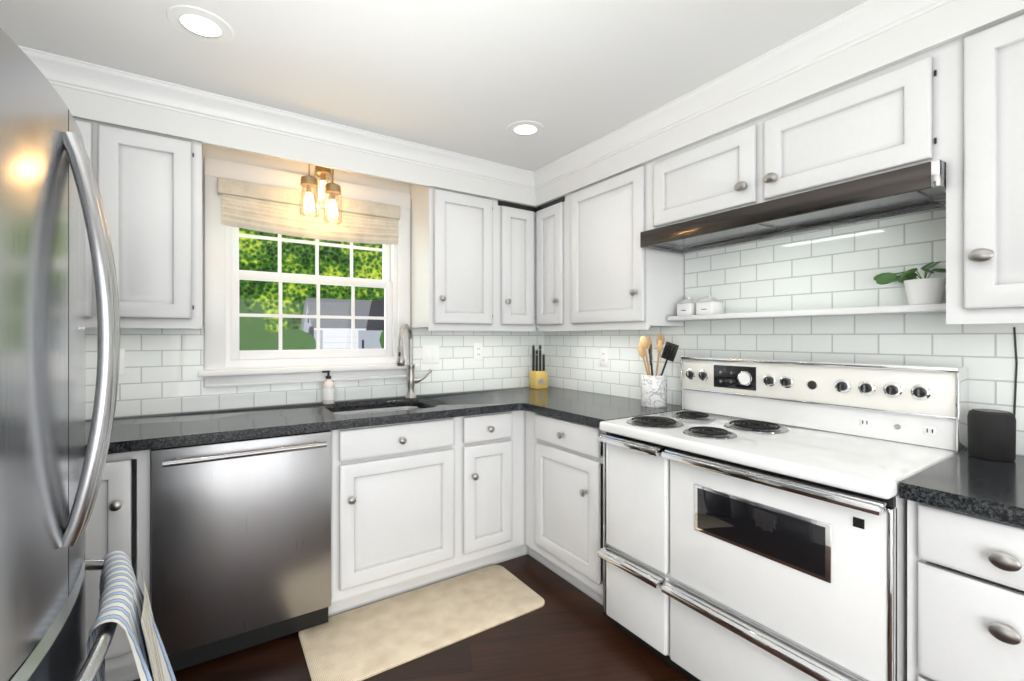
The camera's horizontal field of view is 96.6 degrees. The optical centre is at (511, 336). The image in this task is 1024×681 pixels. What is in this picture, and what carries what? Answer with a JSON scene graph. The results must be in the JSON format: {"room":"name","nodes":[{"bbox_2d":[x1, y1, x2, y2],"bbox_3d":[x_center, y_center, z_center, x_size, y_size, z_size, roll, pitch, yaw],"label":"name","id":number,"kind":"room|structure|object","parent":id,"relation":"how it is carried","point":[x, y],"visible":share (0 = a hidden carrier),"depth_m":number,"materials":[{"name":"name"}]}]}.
{"room":"kitchen","nodes":[
{"label":"kitchen","id":0,"kind":"room"},
{"bbox_2d":[51,84,530,416],"bbox_3d":[-1.206,0.080,2.370,2.910,2.400,0.475,0,0,-33],"label":"wall","id":1,"kind":"structure","parent":0,"point":[220,140],"depth_m":2.26,"materials":[{"name":"paint"}]},
{"bbox_2d":[74,118,202,328],"bbox_3d":[-1.722,-0.455,1.938,0.672,0.798,0.321,0,0,-33],"label":"upper cabinet","id":2,"kind":"object","parent":1,"relation":"attached to","point":[150,185],"depth_m":1.89,"materials":[{"name":"white paint"}]},
{"bbox_2d":[18,45,533,189],"bbox_3d":[-1.085,-1.004,2.131,2.850,0.091,0.057,0,0,-33],"label":"crown molding","id":3,"kind":"structure","parent":1,"relation":"attached to","point":[63,71],"depth_m":2.07,"materials":[{"name":"paint"}]},
{"bbox_2d":[198,157,417,387],"bbox_3d":[-1.097,-0.318,2.587,1.120,1.135,0.192,0,0,-33],"label":"window","id":4,"kind":"structure","parent":1,"relation":"in","point":[223,274],"depth_m":2.48,"materials":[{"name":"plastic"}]},
{"bbox_2d":[218,177,399,243],"bbox_3d":[-1.066,-0.658,2.502,0.921,0.250,0.057,0,0,-33],"label":"shade valance","id":5,"kind":"object","parent":4,"relation":"attached to","point":[260,207],"visible":0.9,"depth_m":2.42,"materials":[{"name":"fabric"}]},
{"bbox_2d":[85,326,543,419],"bbox_3d":[-1.113,0.155,2.531,3.242,0.421,0.008,0,0,-33],"label":"tile","id":6,"kind":"structure","parent":1,"relation":"attached to","point":[163,366],"depth_m":2.40,"materials":[{"name":"white tile"}]},
{"bbox_2d":[119,349,124,374],"bbox_3d":[-1.802,0.114,2.069,0.072,0.120,0.006,0,0,-33],"label":"switch plate","id":7,"kind":"object","parent":6,"relation":"attached to","point":[122,363],"visible":0.21,"depth_m":2.08,"materials":[{"name":"white plastic"}]},
{"bbox_2d":[422,345,438,363],"bbox_3d":[-0.517,0.112,2.915,0.115,0.120,0.006,0,0,-33],"label":"plate","id":8,"kind":"object","parent":6,"relation":"attached to","point":[430,354],"visible":1,"depth_m":2.91,"materials":[{"name":"white plastic"}]},
{"bbox_2d":[474,343,482,359],"bbox_3d":[-0.229,0.100,3.105,0.072,0.120,0.006,0,0,-33],"label":"wall outlet plate","id":9,"kind":"object","parent":6,"relation":"attached to","point":[478,351],"visible":1,"depth_m":3.10,"materials":[{"name":"white plastic"}]},
{"bbox_2d":[410,187,501,328],"bbox_3d":[-0.361,-0.455,2.834,0.446,0.798,0.321,0,0,-33],"label":"upper cabinet","id":10,"kind":"object","parent":1,"relation":"attached to","point":[456,237],"depth_m":2.70,"materials":[{"name":"white paint"}]},
{"bbox_2d":[490,201,533,330],"bbox_3d":[-0.058,-0.455,3.034,0.280,0.798,0.321,0,0,-33],"label":"upper cabinet","id":11,"kind":"object","parent":1,"relation":"attached to","point":[517,219],"depth_m":2.91,"materials":[{"name":"white paint"}]},
{"bbox_2d":[133,554,690,680],"bbox_3d":[0.153,1.310,0.616,3.550,0.060,4.900,0,0,-33],"label":"floor","id":12,"kind":"structure","parent":0,"point":[567,631],"depth_m":1.83,"materials":[{"name":"brown wood"}]},
{"bbox_2d":[0,28,175,680],"bbox_3d":[-1.157,0.400,0.736,1.034,1.758,0.910,0,0,-33],"label":"refrigerator","id":13,"kind":"object","parent":12,"relation":"on","point":[51,207],"visible":1,"depth_m":0.83,"materials":[{"name":"silver metal"}]},
{"bbox_2d":[85,550,175,680],"bbox_3d":[-0.907,0.879,1.109,0.206,0.600,0.400,0,0,-33],"label":"dish towel","id":14,"kind":"object","parent":13,"relation":"hanging from","point":[122,602],"depth_m":1.07,"materials":[{"name":"fabric"}]},
{"bbox_2d":[85,450,151,680],"bbox_3d":[-1.891,0.843,1.650,0.968,0.872,0.616,0,0,-33],"label":"base cabinet","id":15,"kind":"object","parent":12,"relation":"on","point":[120,519],"depth_m":1.62,"materials":[{"name":"white paint"}]},
{"bbox_2d":[151,431,330,671],"bbox_3d":[-1.195,0.836,2.045,0.618,0.850,0.671,0,0,-33],"label":"dishwasher","id":16,"kind":"object","parent":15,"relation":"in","point":[240,544],"visible":0.85,"depth_m":1.80,"materials":[{"name":"silver metal"}]},
{"bbox_2d":[298,565,544,680],"bbox_3d":[-0.383,1.272,2.089,1.036,0.013,0.460,0,0,-33],"label":"kitchen mat","id":17,"kind":"object","parent":12,"relation":"on","point":[366,641],"visible":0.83,"depth_m":2.02,"materials":[{"name":"beige fabric"}]},
{"bbox_2d":[329,410,520,616],"bbox_3d":[-0.501,0.843,2.538,1.070,0.872,0.663,0,0,-33],"label":"base cabinet","id":18,"kind":"object","parent":12,"relation":"on","point":[419,504],"depth_m":2.24,"materials":[{"name":"white paint"}]},
{"bbox_2d":[85,386,596,453],"bbox_3d":[-0.931,0.486,2.255,3.238,0.242,0.650,0,0,-33],"label":"countertop","id":19,"kind":"structure","parent":18,"relation":"in","point":[157,431],"depth_m":2.07,"materials":[{"name":"stone"}]},
{"bbox_2d":[322,371,334,403],"bbox_3d":[-1.008,0.275,2.504,0.066,0.180,0.063,0,0,-33],"label":"soap bottle","id":20,"kind":"object","parent":19,"relation":"on","point":[328,391],"visible":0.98,"depth_m":2.48,"materials":[{"name":"plastic"}]},
{"bbox_2d":[397,323,431,397],"bbox_3d":[-0.574,0.143,2.697,0.268,0.443,0.187,0,0,-33],"label":"faucet","id":21,"kind":"object","parent":19,"relation":"on","point":[412,380],"visible":1,"depth_m":2.72,"materials":[{"name":"silver metal"}]},
{"bbox_2d":[529,345,547,388],"bbox_3d":[0.189,0.210,3.243,0.100,0.310,0.092,0,0,-33],"label":"knife block","id":22,"kind":"object","parent":19,"relation":"on","point":[538,379],"visible":1,"depth_m":3.22,"materials":[{"name":"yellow wood"}]},
{"bbox_2d":[453,394,685,427],"bbox_3d":[0.325,0.385,2.321,1.068,0.040,0.621,0,0,-33],"label":"countertop","id":23,"kind":"structure","parent":18,"relation":"in","point":[588,409],"depth_m":2.40,"materials":[{"name":"stone"}]},
{"bbox_2d":[638,333,678,407],"bbox_3d":[0.736,0.173,2.390,0.187,0.385,0.217,0,0,-33],"label":"utensil crock","id":24,"kind":"object","parent":23,"relation":"on","point":[653,390],"visible":1,"depth_m":2.37,"materials":[{"name":"ceramic"}]},
{"bbox_2d":[521,410,605,604],"bbox_3d":[0.480,0.843,2.473,0.654,0.872,0.699,0,0,-33],"label":"base cabinet","id":25,"kind":"object","parent":12,"relation":"on","point":[562,460],"depth_m":2.30,"materials":[{"name":"white paint"}]},
{"bbox_2d":[598,356,968,680],"bbox_3d":[0.929,0.688,1.735,0.698,1.182,1.024,0,0,-33],"label":"range","id":26,"kind":"object","parent":12,"relation":"on","point":[754,519],"visible":1,"depth_m":1.52,"materials":[{"name":"white metal"}]},
{"bbox_2d":[907,500,1023,680],"bbox_3d":[1.569,0.843,0.854,0.616,0.872,1.140,0,0,-33],"label":"base cabinet","id":27,"kind":"object","parent":12,"relation":"on","point":[965,572],"depth_m":1.07,"materials":[{"name":"white paint"}]},
{"bbox_2d":[899,450,1023,526],"bbox_3d":[1.555,0.385,0.847,0.635,0.040,1.143,0,0,-33],"label":"countertop","id":28,"kind":"structure","parent":27,"relation":"in","point":[965,482],"depth_m":1.12,"materials":[{"name":"stone"}]},
{"bbox_2d":[967,327,1017,461],"bbox_3d":[1.473,0.167,1.396,0.165,0.396,0.102,0,0,-33],"label":"smart speaker","id":29,"kind":"object","parent":28,"relation":"on","point":[991,433],"visible":1,"depth_m":1.35},
{"bbox_2d":[0,0,866,171],"bbox_3d":[0.153,-1.085,0.616,3.550,0.070,4.900,0,0,-33],"label":"ceiling","id":30,"kind":"structure","parent":0,"point":[473,78],"depth_m":1.69,"materials":[{"name":"paint"}]},
{"bbox_2d":[166,5,233,43],"bbox_3d":[-1.047,-1.048,1.538,0.190,0.006,0.190,0,0,-33],"label":"recessed light","id":31,"kind":"object","parent":30,"relation":"in","point":[202,22],"visible":1,"depth_m":1.53,"materials":[{"name":"paint"}]},
{"bbox_2d":[299,164,341,224],"bbox_3d":[-1.015,-0.825,2.409,0.208,0.450,0.171,0,0,-33],"label":"pendant light","id":32,"kind":"object","parent":30,"relation":"hanging from","point":[331,190],"visible":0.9,"depth_m":2.38,"materials":[{"name":"gold metal"}]},
{"bbox_2d":[507,120,543,137],"bbox_3d":[0.068,-1.048,2.308,0.190,0.006,0.190,0,0,-33],"label":"recessed light","id":33,"kind":"object","parent":30,"relation":"in","point":[524,128],"visible":1,"depth_m":2.30,"materials":[{"name":"paint"}]},
{"bbox_2d":[531,0,1023,455],"bbox_3d":[1.431,0.080,1.457,0.490,2.400,4.900,0,0,-33],"label":"wall","id":34,"kind":"structure","parent":0,"point":[883,50],"depth_m":1.61,"materials":[{"name":"paint"}]},
{"bbox_2d":[534,197,561,328],"bbox_3d":[0.364,-0.455,2.951,0.322,0.798,0.322,0,0,-33],"label":"upper cabinet","id":35,"kind":"object","parent":34,"relation":"attached to","point":[548,216],"depth_m":2.87,"materials":[{"name":"white paint"}]},
{"bbox_2d":[562,165,684,328],"bbox_3d":[0.615,-0.455,2.569,0.322,0.798,0.592,0,0,-33],"label":"upper cabinet","id":36,"kind":"object","parent":34,"relation":"attached to","point":[582,259],"depth_m":2.40,"materials":[{"name":"white paint"}]},
{"bbox_2d":[534,0,953,189],"bbox_3d":[1.304,-1.004,1.180,0.057,0.091,4.275,0,0,-33],"label":"crown molding","id":37,"kind":"structure","parent":34,"relation":"attached to","point":[862,22],"depth_m":1.74,"materials":[{"name":"paint"}]},
{"bbox_2d":[544,209,1023,455],"bbox_3d":[1.341,-0.043,1.758,0.008,0.816,4.000,0,0,-33],"label":"tile","id":38,"kind":"structure","parent":34,"relation":"attached to","point":[840,267],"depth_m":1.87,"materials":[{"name":"white tile"}]},
{"bbox_2d":[600,347,607,366],"bbox_3d":[0.583,0.128,2.897,0.006,0.120,0.072,0,0,-33],"label":"wall outlet plate","id":39,"kind":"object","parent":38,"relation":"attached to","point":[603,356],"visible":1,"depth_m":2.89,"materials":[{"name":"white plastic"}]},
{"bbox_2d":[642,42,949,231],"bbox_3d":[1.079,-0.682,1.864,0.322,0.344,1.096,0,0,-33],"label":"upper cabinet","id":40,"kind":"object","parent":34,"relation":"attached to","point":[896,116],"depth_m":1.60,"materials":[{"name":"white paint"}]},
{"bbox_2d":[640,159,945,254],"bbox_3d":[1.066,-0.471,1.855,0.343,0.075,1.092,0,0,-33],"label":"range hood","id":41,"kind":"object","parent":40,"relation":"attached to","point":[913,190],"visible":0.92,"depth_m":1.68,"materials":[{"name":"silver metal"}]},
{"bbox_2d":[667,304,945,320],"bbox_3d":[1.148,-0.094,1.909,0.145,0.022,1.092,0,0,-33],"label":"niche shelf","id":42,"kind":"object","parent":34,"relation":"attached to","point":[925,308],"visible":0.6,"depth_m":1.75,"materials":[{"name":"white paint"}]},
{"bbox_2d":[676,297,691,315],"bbox_3d":[0.889,-0.154,2.298,0.086,0.096,0.086,0,0,-33],"label":"canister","id":43,"kind":"object","parent":42,"relation":"on","point":[684,307],"depth_m":2.28,"materials":[{"name":"white ceramic"}]},
{"bbox_2d":[692,295,722,314],"bbox_3d":[0.952,-0.154,2.202,0.092,0.096,0.092,0,0,-33],"label":"canister","id":44,"kind":"object","parent":42,"relation":"on","point":[709,304],"depth_m":2.18,"materials":[{"name":"white ceramic"}]},
{"bbox_2d":[873,261,945,304],"bbox_3d":[1.379,-0.184,1.581,0.183,0.157,0.205,0,0,-33],"label":"potted plant","id":45,"kind":"object","parent":42,"relation":"on","point":[924,291],"visible":0.94,"depth_m":1.52,"materials":[{"name":"green plant"}]},
{"bbox_2d":[946,13,1023,323],"bbox_3d":[1.542,-0.455,1.161,0.322,0.798,0.588,0,0,-33],"label":"upper cabinet","id":46,"kind":"object","parent":34,"relation":"attached to","point":[985,167],"depth_m":1.25,"materials":[{"name":"white paint"}]},
{"label":"outside","id":47,"kind":"structure","parent":0,"visible":0},
{"bbox_2d":[239,228,383,349],"bbox_3d":[-23.355,-15.220,57.455,70.000,35.000,0.200,0,0,-33],"label":"trees","id":48,"kind":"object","parent":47,"point":[330,256],"depth_m":55.41,"materials":[{"name":"green plant"}]},
{"bbox_3d":[-7.516,1.630,33.401,70.000,0.100,57.400,0,0,-33],"label":"lawn","id":49,"kind":"structure","parent":47,"visible":0},
{"bbox_2d":[239,295,383,350],"bbox_3d":[-15.003,-0.951,38.170,17.540,5.940,16.800,0,0,-33],"label":"shrubs","id":50,"kind":"object","parent":49,"relation":"on","point":[246,339],"depth_m":39.63,"materials":[{"name":"green plant"}]},
{"bbox_2d":[300,298,383,348],"bbox_3d":[-16.537,-1.071,44.374,7.800,5.300,7.850,0,0,-33],"label":"house","id":51,"kind":"structure","parent":49,"relation":"on","point":[327,339],"depth_m":42.88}
]}

